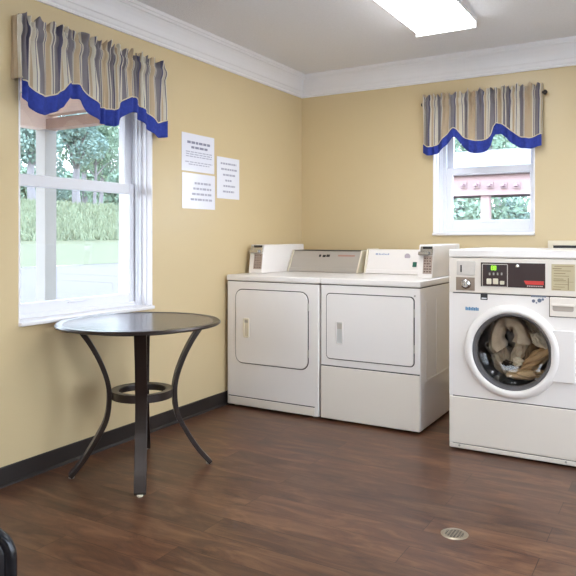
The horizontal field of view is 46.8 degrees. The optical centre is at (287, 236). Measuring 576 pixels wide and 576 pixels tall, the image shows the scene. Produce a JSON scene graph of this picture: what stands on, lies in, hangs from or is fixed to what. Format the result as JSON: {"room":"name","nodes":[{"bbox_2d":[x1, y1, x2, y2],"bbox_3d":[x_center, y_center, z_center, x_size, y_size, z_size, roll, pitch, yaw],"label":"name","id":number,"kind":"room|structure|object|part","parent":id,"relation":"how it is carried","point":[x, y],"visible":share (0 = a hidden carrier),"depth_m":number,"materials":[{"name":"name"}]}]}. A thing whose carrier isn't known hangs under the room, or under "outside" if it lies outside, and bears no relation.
{"room":"laundry","nodes":[
{"label":"laundry","id":0,"kind":"room"},
{"bbox_2d":[0,0,301,467],"bbox_3d":[-1.663,-0.090,2.947,0.260,2.575,7.120,0,0,30],"label":"wall","id":1,"kind":"structure","parent":0,"point":[53,394],"depth_m":4.23,"materials":[{"name":"beige paint"}]},
{"bbox_2d":[18,78,154,326],"bbox_3d":[-1.185,-0.246,3.744,0.290,1.374,0.964,0,0,30],"label":"window","id":2,"kind":"structure","parent":1,"relation":"in","point":[134,187],"depth_m":4.11,"materials":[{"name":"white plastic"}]},
{"bbox_3d":[-1.201,0.038,3.754,0.028,0.733,0.952,0,0,30],"label":"sash","id":3,"kind":"part","parent":2,"relation":"part of","materials":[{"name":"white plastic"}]},
{"bbox_3d":[-1.183,0.361,3.744,0.012,0.008,0.140,0,0,30],"label":"lift rail","id":4,"kind":"part","parent":2,"relation":"part of","materials":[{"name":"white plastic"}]},
{"bbox_3d":[-1.120,0.431,3.706,0.139,0.020,0.964,0,0,30],"label":"sill","id":5,"kind":"part","parent":2,"relation":"part of","materials":[{"name":"white paint"}]},
{"bbox_3d":[-1.232,-0.584,3.772,0.028,0.618,0.952,0,0,30],"label":"sash","id":6,"kind":"part","parent":2,"relation":"part of","materials":[{"name":"white plastic"}]},
{"bbox_2d":[0,390,229,488],"bbox_3d":[-1.544,1.150,2.877,0.016,0.094,6.600,0,0,30],"label":"baseboard","id":7,"kind":"structure","parent":1,"relation":"attached to","point":[27,468],"depth_m":3.69,"materials":[{"name":"black plastic"}]},
{"bbox_2d":[36,0,304,97],"bbox_3d":[-1.519,-1.286,2.862,0.074,0.185,6.600,0,0,30],"label":"trim","id":8,"kind":"structure","parent":1,"relation":"attached to","point":[134,18],"depth_m":4.29,"materials":[{"name":"white paint"}]},
{"bbox_2d":[182,132,213,173],"bbox_3d":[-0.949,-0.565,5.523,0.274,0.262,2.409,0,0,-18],"label":"notice","id":9,"kind":"object","parent":1,"relation":"attached to","point":[197,150],"visible":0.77,"depth_m":4.48,"materials":[{"name":"paper"}]},
{"bbox_2d":[182,172,214,209],"bbox_3d":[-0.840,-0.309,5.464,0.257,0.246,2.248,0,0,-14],"label":"notice","id":10,"kind":"object","parent":1,"relation":"attached to","point":[198,190],"visible":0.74,"depth_m":4.49,"materials":[{"name":"paper"}]},
{"bbox_2d":[217,156,238,199],"bbox_3d":[-0.430,-0.421,4.789,0.002,0.295,0.275,0,0,30],"label":"notice","id":11,"kind":"object","parent":1,"relation":"attached to","point":[227,168],"visible":1,"depth_m":4.78,"materials":[{"name":"white paper"}]},
{"bbox_2d":[0,403,575,575],"bbox_3d":[0.476,1.222,1.692,5.220,0.050,7.120,0,0,30],"label":"floor","id":12,"kind":"structure","parent":0,"point":[280,493],"depth_m":2.93,"materials":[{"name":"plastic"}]},
{"bbox_2d":[0,528,16,575],"bbox_3d":[-0.621,0.806,1.166,0.461,0.782,0.428,0,0,0],"label":"chair","id":13,"kind":"object","parent":12,"relation":"on","point":[8,553],"visible":1,"depth_m":0.95,"materials":[{"name":"black metal"}]},
{"bbox_3d":[-0.622,0.546,0.965,0.434,0.236,0.022,0,0,0],"label":"backrest","id":14,"kind":"part","parent":13,"relation":"part of","materials":[{"name":"black"}]},
{"bbox_2d":[54,312,220,496],"bbox_3d":[-0.761,0.813,3.410,0.828,0.768,0.828,0,0,30],"label":"round table","id":15,"kind":"object","parent":12,"relation":"on","point":[140,325],"visible":1,"depth_m":3.29,"materials":[{"name":"black metal"}]},
{"bbox_3d":[-0.991,0.817,3.331,0.208,0.752,0.058,0,0,-18],"label":"leg","id":16,"kind":"part","parent":15,"relation":"part of","materials":[{"name":"brown metal"}]},
{"bbox_3d":[-0.700,0.817,3.158,0.058,0.752,0.208,0,0,-11],"label":"leg","id":17,"kind":"part","parent":15,"relation":"part of","materials":[{"name":"brown metal"}]},
{"bbox_3d":[-0.790,0.817,3.662,0.058,0.752,0.208,0,0,-10],"label":"leg","id":18,"kind":"part","parent":15,"relation":"part of","materials":[{"name":"brown metal"}]},
{"bbox_3d":[-0.504,0.817,3.489,0.208,0.752,0.058,0,0,-18],"label":"leg","id":19,"kind":"part","parent":15,"relation":"part of","materials":[{"name":"brown metal"}]},
{"bbox_2d":[227,244,366,416],"bbox_3d":[0.106,0.627,4.921,0.742,1.140,0.904,0,0,30],"label":"dryer","id":20,"kind":"object","parent":12,"relation":"on","point":[274,308],"visible":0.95,"depth_m":4.57,"materials":[{"name":"white metal"}]},
{"bbox_3d":[-0.291,0.632,4.635,0.048,0.135,0.008,0,0,30],"label":"handle","id":21,"kind":"part","parent":20,"relation":"part of","materials":[{"name":"white plastic"}]},
{"bbox_3d":[-0.222,0.179,4.913,0.072,0.115,0.021,0,0,30],"label":"instruction plate","id":22,"kind":"part","parent":20,"relation":"part of","materials":[{"name":"beige plastic"}]},
{"bbox_3d":[-0.124,1.151,4.547,0.692,0.056,0.006,0,0,30],"label":"toe panel","id":23,"kind":"part","parent":20,"relation":"part of","materials":[{"name":"white metal"}]},
{"bbox_3d":[-0.118,0.624,4.542,0.576,0.510,0.009,0,0,30],"label":"door","id":24,"kind":"part","parent":20,"relation":"part of","materials":[{"name":"white metal"}]},
{"bbox_3d":[0.108,0.287,4.925,0.742,0.041,0.894,0,0,30],"label":"panel","id":25,"kind":"part","parent":20,"relation":"part of","materials":[{"name":"white metal"}]},
{"bbox_2d":[321,244,458,432],"bbox_3d":[0.727,0.623,4.561,0.685,1.148,0.896,0,0,30],"label":"dryer","id":26,"kind":"object","parent":12,"relation":"on","point":[385,327],"visible":0.94,"depth_m":4.21,"materials":[{"name":"white metal"}]},
{"bbox_3d":[0.331,0.617,4.279,0.054,0.150,0.008,0,0,30],"label":"handle","id":27,"kind":"part","parent":26,"relation":"part of","materials":[{"name":"grey plastic"}]},
{"bbox_3d":[0.505,1.010,4.184,0.671,0.340,0.010,0,0,30],"label":"service panel","id":28,"kind":"part","parent":26,"relation":"part of","materials":[{"name":"white metal"}]},
{"bbox_3d":[0.507,0.578,4.184,0.591,0.418,0.009,0,0,30],"label":"door","id":29,"kind":"part","parent":26,"relation":"part of","materials":[{"name":"white metal"}]},
{"bbox_3d":[0.729,0.287,4.566,0.685,0.041,0.886,0,0,30],"label":"panel","id":30,"kind":"part","parent":26,"relation":"part of","materials":[{"name":"white metal"}]},
{"bbox_3d":[0.898,0.179,4.277,0.060,0.115,0.020,0,0,30],"label":"instruction plate","id":31,"kind":"part","parent":26,"relation":"part of","materials":[{"name":"beige plastic"}]},
{"bbox_2d":[441,528,468,539],"bbox_3d":[0.671,1.195,2.680,0.110,0.003,0.110,0,0,30],"label":"floor drain","id":32,"kind":"object","parent":12,"relation":"on","point":[450,533],"visible":1,"depth_m":2.68,"materials":[{"name":"silver metal"}]},
{"bbox_2d":[449,247,575,466],"bbox_3d":[1.385,0.633,3.889,0.691,1.128,0.769,0,0,30],"label":"washing machine","id":33,"kind":"object","parent":12,"relation":"on","point":[490,411],"visible":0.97,"depth_m":3.58,"materials":[{"name":"white metal"}]},
{"bbox_3d":[1.128,0.210,3.627,0.138,0.126,0.003,0,0,30],"label":"panel frame","id":34,"kind":"part","parent":33,"relation":"part of","materials":[{"name":"plastic"}]},
{"bbox_2d":[485,342,520,379],"bbox_3d":[1.240,0.711,3.817,0.212,0.205,0.142,0,0,30],"label":"towel","id":35,"kind":"object","parent":33,"relation":"in","point":[503,354],"visible":0.62,"depth_m":3.77,"materials":[{"name":"fabric"}]},
{"bbox_2d":[488,317,531,353],"bbox_3d":[1.250,0.543,3.740,0.246,0.244,0.156,0,0,38],"label":"garment","id":36,"kind":"object","parent":35,"relation":"on","point":[497,341],"visible":0.97,"depth_m":3.71,"materials":[{"name":"grey fabric"}]},
{"bbox_3d":[1.200,0.619,3.576,0.508,0.508,0.032,0,0,30],"label":"door","id":37,"kind":"part","parent":33,"relation":"part of","materials":[{"name":"white plastic"}]},
{"bbox_3d":[1.393,0.091,3.904,0.691,0.045,0.736,0,0,30],"label":"panel","id":38,"kind":"part","parent":33,"relation":"part of","materials":[{"name":"white metal"}]},
{"bbox_3d":[1.214,0.602,3.598,0.687,0.573,0.020,0,0,30],"label":"panel","id":39,"kind":"part","parent":33,"relation":"part of","materials":[{"name":"white metal"}]},
{"bbox_3d":[1.216,1.026,3.601,0.687,0.262,0.034,0,0,30],"label":"panel","id":40,"kind":"part","parent":33,"relation":"part of","materials":[{"name":"white metal"}]},
{"bbox_3d":[1.209,0.206,3.583,0.335,0.132,0.005,0,0,30],"label":"display panel","id":41,"kind":"part","parent":33,"relation":"part of","materials":[{"name":"black plastic"}]},
{"bbox_2d":[494,321,539,348],"bbox_3d":[1.345,0.581,3.880,0.284,0.276,0.157,0,0,30],"label":"garment","id":42,"kind":"object","parent":33,"relation":"in","point":[509,335],"visible":0.1,"depth_m":3.84,"materials":[{"name":"fabric"}]},
{"bbox_2d":[511,328,531,361],"bbox_3d":[1.308,0.625,3.739,0.119,0.228,0.073,0,0,30],"label":"shirt","id":43,"kind":"object","parent":33,"relation":"in","point":[519,350],"visible":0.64,"depth_m":3.72,"materials":[{"name":"fabric"}]},
{"bbox_2d":[506,369,543,380],"bbox_3d":[1.328,0.767,3.720,0.207,0.073,0.112,0,0,30],"label":"cloth","id":44,"kind":"object","parent":33,"relation":"in","point":[519,374],"visible":0.98,"depth_m":3.68,"materials":[{"name":"beige fabric"}]},
{"bbox_2d":[502,359,513,368],"bbox_3d":[1.238,0.715,3.741,0.070,0.052,0.050,0,0,30],"label":"sock","id":45,"kind":"object","parent":44,"relation":"on","point":[508,364],"visible":1,"depth_m":3.73,"materials":[{"name":"fabric"}]},
{"bbox_2d":[512,357,524,365],"bbox_3d":[1.285,0.694,3.705,0.068,0.056,0.050,0,0,30],"label":"sock","id":46,"kind":"object","parent":44,"relation":"on","point":[517,361],"visible":1,"depth_m":3.69,"materials":[{"name":"fabric"}]},
{"bbox_2d":[520,348,548,369],"bbox_3d":[1.380,0.676,3.697,0.170,0.156,0.111,0,0,30],"label":"trousers","id":47,"kind":"object","parent":44,"relation":"on","point":[537,358],"visible":0.92,"depth_m":3.66,"materials":[{"name":"fabric"}]},
{"bbox_2d":[522,329,537,359],"bbox_3d":[1.369,0.604,3.741,0.111,0.240,0.092,0,0,30],"label":"shirt","id":48,"kind":"object","parent":47,"relation":"on","point":[532,347],"visible":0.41,"depth_m":3.71,"materials":[{"name":"fabric"}]},
{"bbox_2d":[530,332,547,348],"bbox_3d":[1.392,0.574,3.679,0.098,0.090,0.091,0,0,3],"label":"cloth","id":49,"kind":"object","parent":47,"relation":"on","point":[538,340],"visible":0.86,"depth_m":3.65,"materials":[{"name":"beige fabric"}]},
{"bbox_2d":[522,319,540,333],"bbox_3d":[1.403,0.493,3.766,0.194,0.168,0.132,0,0,30],"label":"garment","id":50,"kind":"object","parent":33,"relation":"in","point":[528,324],"visible":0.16,"depth_m":3.73,"materials":[{"name":"fabric"}]},
{"bbox_2d":[531,295,545,303],"bbox_3d":[1.326,0.330,3.521,0.075,0.046,0.002,0,0,30],"label":"print","id":51,"kind":"object","parent":33,"relation":"on","point":[535,299],"depth_m":3.52,"materials":[{"name":"blue"}]},
{"bbox_3d":[1.433,0.365,3.453,0.138,0.100,0.014,0,0,30],"label":"detergent drawer","id":52,"kind":"part","parent":33,"relation":"part of","materials":[{"name":"white plastic"}]},
{"bbox_3d":[1.426,0.371,3.448,0.102,0.031,0.002,0,0,30],"label":"drawer pull","id":53,"kind":"part","parent":33,"relation":"part of","materials":[{"name":"white plastic"}]},
{"bbox_2d":[137,0,575,73],"bbox_3d":[0.476,-1.418,1.692,5.220,0.080,7.120,0,0,30],"label":"ceiling","id":54,"kind":"structure","parent":0,"point":[304,36],"depth_m":4.37,"materials":[{"name":"white paint"}]},
{"bbox_2d":[375,0,476,36],"bbox_3d":[0.705,-1.345,3.748,0.401,0.066,1.220,0,0,30],"label":"ceiling light","id":55,"kind":"object","parent":54,"relation":"attached to","point":[424,17],"visible":1,"depth_m":3.95,"materials":[{"name":"white paint"}]},
{"bbox_3d":[0.875,-1.363,3.649,0.008,0.030,1.196,0,0,30],"label":"rail","id":56,"kind":"part","parent":55,"relation":"part of","materials":[{"name":"white paint"}]},
{"bbox_2d":[302,65,575,249],"bbox_3d":[2.211,-0.090,4.650,4.700,2.575,0.260,0,0,30],"label":"wall","id":57,"kind":"structure","parent":0,"point":[367,176],"depth_m":5.29,"materials":[{"name":"beige paint"}]},
{"bbox_2d":[302,36,575,97],"bbox_3d":[2.127,-1.286,4.506,4.700,0.185,0.074,0,0,30],"label":"trim","id":58,"kind":"structure","parent":57,"relation":"attached to","point":[559,52],"depth_m":5.05,"materials":[{"name":"white paint"}]},
{"bbox_2d":[432,137,534,234],"bbox_3d":[1.506,-0.472,5.054,0.750,0.921,0.290,0,0,30],"label":"window","id":59,"kind":"structure","parent":57,"relation":"in","point":[444,169],"depth_m":5.15,"materials":[{"name":"white plastic"}]},
{"bbox_3d":[1.479,-0.022,5.008,0.750,0.020,0.184,0,0,30],"label":"sill","id":60,"kind":"part","parent":59,"relation":"part of","materials":[{"name":"white paint"}]},
{"bbox_3d":[1.552,-0.295,5.099,0.687,0.495,0.028,0,0,30],"label":"sash","id":61,"kind":"part","parent":59,"relation":"part of","materials":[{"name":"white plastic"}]},
{"bbox_3d":[1.571,-0.695,5.131,0.687,0.396,0.028,0,0,30],"label":"sash","id":62,"kind":"part","parent":59,"relation":"part of","materials":[{"name":"white plastic"}]},
{"bbox_2d":[548,241,575,247],"bbox_3d":[1.976,0.141,4.608,0.334,0.232,0.050,0,0,30],"label":"outlet box","id":63,"kind":"object","parent":57,"relation":"attached to","point":[551,244],"visible":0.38,"depth_m":4.65,"materials":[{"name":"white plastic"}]},
{"label":"outside","id":64,"kind":"structure","parent":0,"visible":0},
{"bbox_2d":[20,263,118,302],"bbox_3d":[0.895,1.497,5.272,48.200,0.200,50.000,0,0,30],"label":"gravel","id":65,"kind":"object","parent":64,"point":[72,281],"depth_m":20.88,"materials":[{"name":"white gravel"}]},
{"bbox_2d":[453,134,529,219],"bbox_3d":[7.030,-2.537,27.343,5.335,8.537,7.026,0,0,-12],"label":"tree","id":66,"kind":"object","parent":65,"relation":"on","point":[469,210],"visible":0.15,"depth_m":26.24,"materials":[{"name":"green plant"}]},
{"bbox_2d":[453,148,530,219],"bbox_3d":[4.344,-0.211,13.764,7.198,3.216,6.460,0,0,30],"label":"shelter","id":67,"kind":"object","parent":65,"relation":"on","point":[485,187],"visible":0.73,"depth_m":11.02,"materials":[{"name":"pink wood"}]},
{"bbox_3d":[3.268,0.204,10.975,0.140,2.386,0.140,0,0,30],"label":"post","id":68,"kind":"part","parent":67,"relation":"part of","materials":[{"name":"pink wood"}]},
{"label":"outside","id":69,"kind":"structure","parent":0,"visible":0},
{"bbox_2d":[20,205,494,266],"bbox_3d":[-45.579,-3.343,78.914,107.100,9.478,140.000,0,0,30],"label":"lawn","id":70,"kind":"structure","parent":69,"point":[69,252],"depth_m":37.70,"materials":[{"name":"green plant"}]},
{"bbox_2d":[20,92,63,199],"bbox_3d":[-24.355,-8.927,61.962,7.480,12.156,7.289,0,0,-3],"label":"tree","id":71,"kind":"object","parent":70,"relation":"on","point":[27,136],"visible":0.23,"depth_m":60.92,"materials":[{"name":"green plant"}]},
{"bbox_2d":[34,151,71,201],"bbox_3d":[-34.864,-12.713,97.846,9.713,16.399,7.912,0,0,30],"label":"tree","id":72,"kind":"object","parent":70,"relation":"on","point":[59,162],"visible":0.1,"depth_m":97.64,"materials":[{"name":"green plant"}]},
{"bbox_2d":[20,197,118,240],"bbox_3d":[-17.422,-1.621,54.313,12.423,3.835,31.157,0,0,-12],"label":"grass","id":73,"kind":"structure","parent":70,"relation":"on","point":[74,222],"depth_m":50.31,"materials":[{"name":"green plant"}]},
{"bbox_2d":[20,164,118,205],"bbox_3d":[-38.477,-8.649,118.619,33.243,8.822,23.045,0,0,30],"label":"undergrowth","id":74,"kind":"object","parent":70,"relation":"on","point":[113,177],"visible":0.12,"depth_m":112.67,"materials":[{"name":"green plant"}]},
{"bbox_2d":[56,112,109,203],"bbox_3d":[-22.748,-9.966,70.584,7.717,13.818,7.831,0,0,-22],"label":"tree","id":75,"kind":"object","parent":70,"relation":"on","point":[77,140],"visible":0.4,"depth_m":69.52,"materials":[{"name":"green plant"}]},
{"bbox_2d":[58,125,118,203],"bbox_3d":[-24.277,-9.936,80.269,9.734,13.113,7.915,0,0,30],"label":"tree","id":76,"kind":"object","parent":70,"relation":"on","point":[108,132],"visible":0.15,"depth_m":79.79,"materials":[{"name":"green plant"}]},
{"bbox_2d":[67,153,118,203],"bbox_3d":[-31.580,-13.360,107.413,10.489,17.353,10.359,0,0,30],"label":"tree","id":77,"kind":"object","parent":70,"relation":"on","point":[84,196],"visible":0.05,"depth_m":106.53,"materials":[{"name":"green plant"}]},
{"bbox_2d":[89,125,118,202],"bbox_3d":[-24.952,-10.164,88.815,7.483,12.859,7.159,0,0,30],"label":"tree","id":78,"kind":"object","parent":70,"relation":"on","point":[106,170],"visible":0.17,"depth_m":88.73,"materials":[{"name":"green plant"}]},
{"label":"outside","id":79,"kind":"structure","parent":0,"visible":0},
{"bbox_3d":[45.190,-0.843,45.892,82.900,4.519,65.100,0,0,30],"label":"lawn","id":80,"kind":"structure","parent":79,"visible":0},
{"bbox_2d":[459,134,518,218],"bbox_3d":[13.883,-5.842,45.506,6.544,12.907,8.203,0,0,30],"label":"tree","id":81,"kind":"object","parent":80,"relation":"on","point":[497,135],"visible":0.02,"depth_m":44.76,"materials":[{"name":"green plant"}]},
{"bbox_2d":[493,196,529,218],"bbox_3d":[21.128,-2.664,61.966,4.840,4.457,4.789,0,0,-7],"label":"tree","id":82,"kind":"object","parent":80,"relation":"on","point":[517,216],"visible":0.21,"depth_m":60.89,"materials":[{"name":"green plant"}]},
{"bbox_3d":[-2.322,1.327,3.554,1.430,0.140,3.800,0,0,30],"label":"lawn","id":83,"kind":"structure","parent":0,"visible":0},
{"bbox_2d":[20,78,104,301],"bbox_3d":[-2.378,0.087,3.557,1.530,2.620,3.750,0,0,30],"label":"porch","id":84,"kind":"object","parent":83,"relation":"on","point":[46,126],"visible":0.38,"depth_m":5.09,"materials":[{"name":"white wood"}]},
{"bbox_3d":[-1.870,0.287,5.144,0.108,2.220,0.108,0,0,30],"label":"post","id":85,"kind":"part","parent":84,"relation":"part of","materials":[{"name":"white wood"}]},
{"bbox_3d":[-1.055,-1.008,3.677,0.051,0.040,1.054,0,0,30],"label":"curtain rod","id":86,"kind":"object","parent":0,"visible":0},
{"bbox_2d":[11,12,167,137],"bbox_3d":[-1.037,-0.853,3.664,0.087,0.495,1.069,0,0,31],"label":"valance","id":87,"kind":"object","parent":86,"relation":"hanging from","point":[54,65],"visible":1,"depth_m":3.56,"materials":[{"name":"fabric"}]},
{"bbox_3d":[1.433,-1.021,4.922,0.923,0.040,0.060,0,0,30],"label":"curtain rod","id":88,"kind":"object","parent":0,"visible":0},
{"bbox_2d":[422,81,542,154],"bbox_3d":[1.418,-0.863,4.915,0.874,0.490,0.094,0,0,30],"label":"valance","id":89,"kind":"object","parent":88,"relation":"hanging from","point":[474,118],"visible":1,"depth_m":4.89,"materials":[{"name":"fabric"}]}
]}

